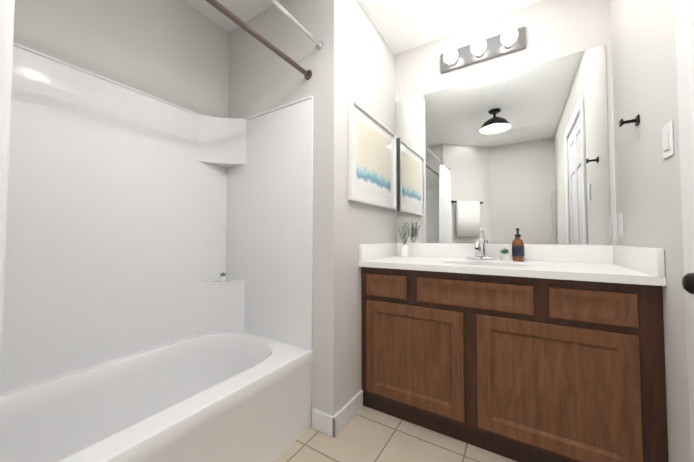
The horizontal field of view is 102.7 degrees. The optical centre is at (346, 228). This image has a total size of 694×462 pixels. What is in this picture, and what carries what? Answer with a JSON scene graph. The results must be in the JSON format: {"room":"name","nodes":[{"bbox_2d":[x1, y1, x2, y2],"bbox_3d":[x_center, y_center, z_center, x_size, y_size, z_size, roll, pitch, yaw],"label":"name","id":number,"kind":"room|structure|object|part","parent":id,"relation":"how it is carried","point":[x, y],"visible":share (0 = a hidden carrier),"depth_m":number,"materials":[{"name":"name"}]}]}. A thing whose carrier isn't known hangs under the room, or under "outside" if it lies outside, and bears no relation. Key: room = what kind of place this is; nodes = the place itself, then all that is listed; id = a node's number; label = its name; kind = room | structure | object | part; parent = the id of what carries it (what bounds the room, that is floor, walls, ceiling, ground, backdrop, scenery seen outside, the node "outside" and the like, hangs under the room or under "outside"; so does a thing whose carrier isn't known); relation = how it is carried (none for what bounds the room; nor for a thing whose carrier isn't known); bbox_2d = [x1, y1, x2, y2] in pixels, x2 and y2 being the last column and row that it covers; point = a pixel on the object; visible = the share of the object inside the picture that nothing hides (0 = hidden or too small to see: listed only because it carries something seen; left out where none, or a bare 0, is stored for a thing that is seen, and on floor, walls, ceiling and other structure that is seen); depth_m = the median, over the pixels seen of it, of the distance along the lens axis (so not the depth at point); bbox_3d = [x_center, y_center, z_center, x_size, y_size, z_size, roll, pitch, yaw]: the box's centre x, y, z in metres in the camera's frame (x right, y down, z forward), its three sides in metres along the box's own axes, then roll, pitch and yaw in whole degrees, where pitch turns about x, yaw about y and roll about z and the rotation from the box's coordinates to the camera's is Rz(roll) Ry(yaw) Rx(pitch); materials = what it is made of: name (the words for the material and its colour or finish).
{"room":"bathroom","nodes":[
{"label":"bathroom","id":0,"kind":"room"},
{"bbox_2d":[13,0,228,117],"bbox_3d":[-1.446,-0.186,1.014,0.100,2.440,2.180,-1,-2,32],"label":"wall","id":1,"kind":"structure","parent":0,"point":[175,52],"depth_m":1.49,"materials":[{"name":"white paint"}]},
{"bbox_2d":[228,0,343,425],"bbox_3d":[-0.463,-0.164,1.746,0.995,2.440,0.100,-1,-2,32],"label":"wall","id":2,"kind":"structure","parent":0,"point":[263,78],"depth_m":1.50,"materials":[{"name":"white paint"}]},
{"bbox_2d":[205,0,311,79],"bbox_3d":[-0.617,-0.880,0.909,0.054,0.054,1.518,-1,-2,32],"label":"curtain rod","id":3,"kind":"object","parent":2,"relation":"attached to","point":[230,15],"visible":1,"depth_m":1.24,"materials":[{"name":"brown metal"}]},
{"bbox_2d":[269,0,322,49],"bbox_3d":[-0.559,-1.022,0.856,0.048,0.048,1.553,-1,-2,32],"label":"curtain rod","id":4,"kind":"object","parent":2,"relation":"attached to","point":[292,19],"visible":1,"depth_m":1.35,"materials":[{"name":"silver metal"}]},
{"bbox_2d":[0,0,14,379],"bbox_3d":[-0.812,-0.036,0.395,0.086,2.032,0.428,-1,-2,32],"label":"shower curtain","id":5,"kind":"object","parent":4,"relation":"hanging from","point":[7,10],"visible":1,"depth_m":0.59,"materials":[{"name":"white fabric"}]},
{"bbox_2d":[183,0,542,54],"bbox_3d":[-0.242,-1.437,0.857,2.350,0.050,3.120,-1,-2,32],"label":"ceiling","id":6,"kind":"structure","parent":0,"point":[401,26],"depth_m":1.79,"materials":[{"name":"white paint"}]},
{"bbox_2d":[344,0,396,405],"bbox_3d":[0.151,-0.160,1.858,0.129,2.440,0.740,-1,-2,32],"label":"wall","id":7,"kind":"structure","parent":0,"point":[369,70],"depth_m":1.70,"materials":[{"name":"white paint"}]},
{"bbox_2d":[312,390,362,437],"bbox_3d":[-0.064,0.964,0.347,1.387,0.100,2.367,-1,-2,32],"label":"baseboard","id":8,"kind":"structure","parent":7,"relation":"attached to","point":[331,425],"depth_m":1.44,"materials":[{"name":"white wood"}]},
{"bbox_3d":[0.191,-0.441,1.836,0.028,0.580,0.660,-1,-2,32],"label":"picture frame","id":9,"kind":"part","parent":7,"relation":"part of","materials":[{"name":"beige paper"}]},
{"bbox_2d":[272,406,516,461],"bbox_3d":[-0.242,1.052,0.781,2.350,0.050,3.120,-1,-2,32],"label":"floor","id":10,"kind":"structure","parent":0,"point":[366,434],"depth_m":1.33,"materials":[{"name":"tile"}]},
{"bbox_2d":[0,42,312,461],"bbox_3d":[-0.905,0.147,1.056,0.758,1.777,1.516,-1,-2,32],"label":"bathtub","id":11,"kind":"object","parent":10,"relation":"on","point":[134,327],"visible":1,"depth_m":1.36,"materials":[{"name":"white plastic"}]},
{"bbox_2d":[220,272,225,280],"bbox_3d":[-0.806,0.308,1.803,0.040,0.060,0.041,-1,-2,32],"label":"potted plant","id":12,"kind":"object","parent":11,"relation":"on","point":[223,276],"visible":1,"depth_m":1.79,"materials":[{"name":"white ceramic"}]},
{"bbox_2d":[359,243,667,461],"bbox_3d":[0.754,0.570,1.550,1.252,0.962,0.584,-1,-2,32],"label":"bathroom vanity","id":13,"kind":"object","parent":10,"relation":"on","point":[548,353],"visible":0.98,"depth_m":1.25,"materials":[{"name":"brown wood"}]},
{"bbox_2d":[398,220,410,256],"bbox_3d":[0.417,0.067,2.004,0.092,0.269,0.068,-1,-2,32],"label":"vase","id":14,"kind":"object","parent":13,"relation":"on","point":[404,251],"visible":1,"depth_m":1.98,"materials":[{"name":"white ceramic"}]},
{"bbox_2d":[464,228,497,260],"bbox_3d":[0.802,0.092,1.684,0.194,0.199,0.221,-1,-2,32],"label":"faucet","id":15,"kind":"object","parent":13,"relation":"on","point":[480,248],"visible":1,"depth_m":1.72,"materials":[{"name":"silver metal"}]},
{"bbox_2d":[499,248,509,261],"bbox_3d":[0.932,0.149,1.638,0.056,0.082,0.057,-1,-2,32],"label":"succulent pot","id":16,"kind":"object","parent":13,"relation":"on","point":[504,255],"visible":1,"depth_m":1.62,"materials":[{"name":"white ceramic"}]},
{"bbox_2d":[512,228,524,261],"bbox_3d":[1.007,0.094,1.635,0.063,0.193,0.074,-1,-2,32],"label":"soap bottle","id":17,"kind":"object","parent":13,"relation":"on","point":[518,255],"visible":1,"depth_m":1.62,"materials":[{"name":"orange glass"}]},
{"bbox_2d":[395,0,616,244],"bbox_3d":[0.935,-0.160,1.865,1.455,2.440,0.100,-1,-2,32],"label":"wall","id":18,"kind":"structure","parent":0,"point":[554,29],"depth_m":1.71,"materials":[{"name":"white paint"}]},
{"bbox_2d":[440,26,525,73],"bbox_3d":[0.856,-1.183,1.800,0.510,0.130,0.145,-1,-2,32],"label":"sconce","id":19,"kind":"object","parent":18,"relation":"attached to","point":[506,41],"visible":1,"depth_m":1.80,"materials":[{"name":"silver metal"}]},
{"bbox_2d":[396,45,610,244],"bbox_3d":[0.900,-0.453,1.832,1.223,1.096,0.005,-1,-2,32],"label":"mirror","id":20,"kind":"object","parent":18,"relation":"attached to","point":[500,158],"visible":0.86,"depth_m":1.75,"materials":[{"name":"clear glass"}]},
{"bbox_2d":[610,0,690,461],"bbox_3d":[0.713,-0.210,0.225,0.100,2.440,2.920,-1,-2,32],"label":"wall","id":21,"kind":"structure","parent":0,"point":[647,175],"depth_m":1.05,"materials":[{"name":"white paint"}]},
{"bbox_2d":[617,212,622,235],"bbox_3d":[1.393,-0.024,1.417,0.008,0.116,0.070,-1,-2,32],"label":"wall outlet","id":22,"kind":"object","parent":21,"relation":"attached to","point":[620,223],"visible":1,"depth_m":1.40,"materials":[{"name":"white plastic"}]},
{"bbox_2d":[619,115,639,126],"bbox_3d":[1.224,-0.466,1.205,0.057,0.038,0.038,-1,-2,32],"label":"robe hook","id":23,"kind":"object","parent":21,"relation":"attached to","point":[636,120],"visible":1,"depth_m":1.20,"materials":[{"name":"black metal"}]},
{"bbox_2d":[662,120,673,159],"bbox_3d":[1.099,-0.303,0.954,0.009,0.116,0.070,-1,-2,32],"label":"light switch","id":24,"kind":"object","parent":21,"relation":"attached to","point":[667,140],"visible":0.98,"depth_m":0.94,"materials":[{"name":"white plastic"}]},
{"bbox_2d":[674,0,693,461],"bbox_3d":[0.820,-0.051,0.407,0.116,2.133,0.988,-1,-2,32],"label":"door frame","id":25,"kind":"structure","parent":21,"relation":"attached to","point":[684,23],"depth_m":0.82,"materials":[{"name":"white wood"}]},
{"bbox_2d":[682,273,693,293],"bbox_3d":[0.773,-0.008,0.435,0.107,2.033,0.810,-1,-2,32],"label":"door knob","id":26,"kind":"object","parent":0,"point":[688,282],"depth_m":0.74,"materials":[{"name":"black metal"}]}
]}

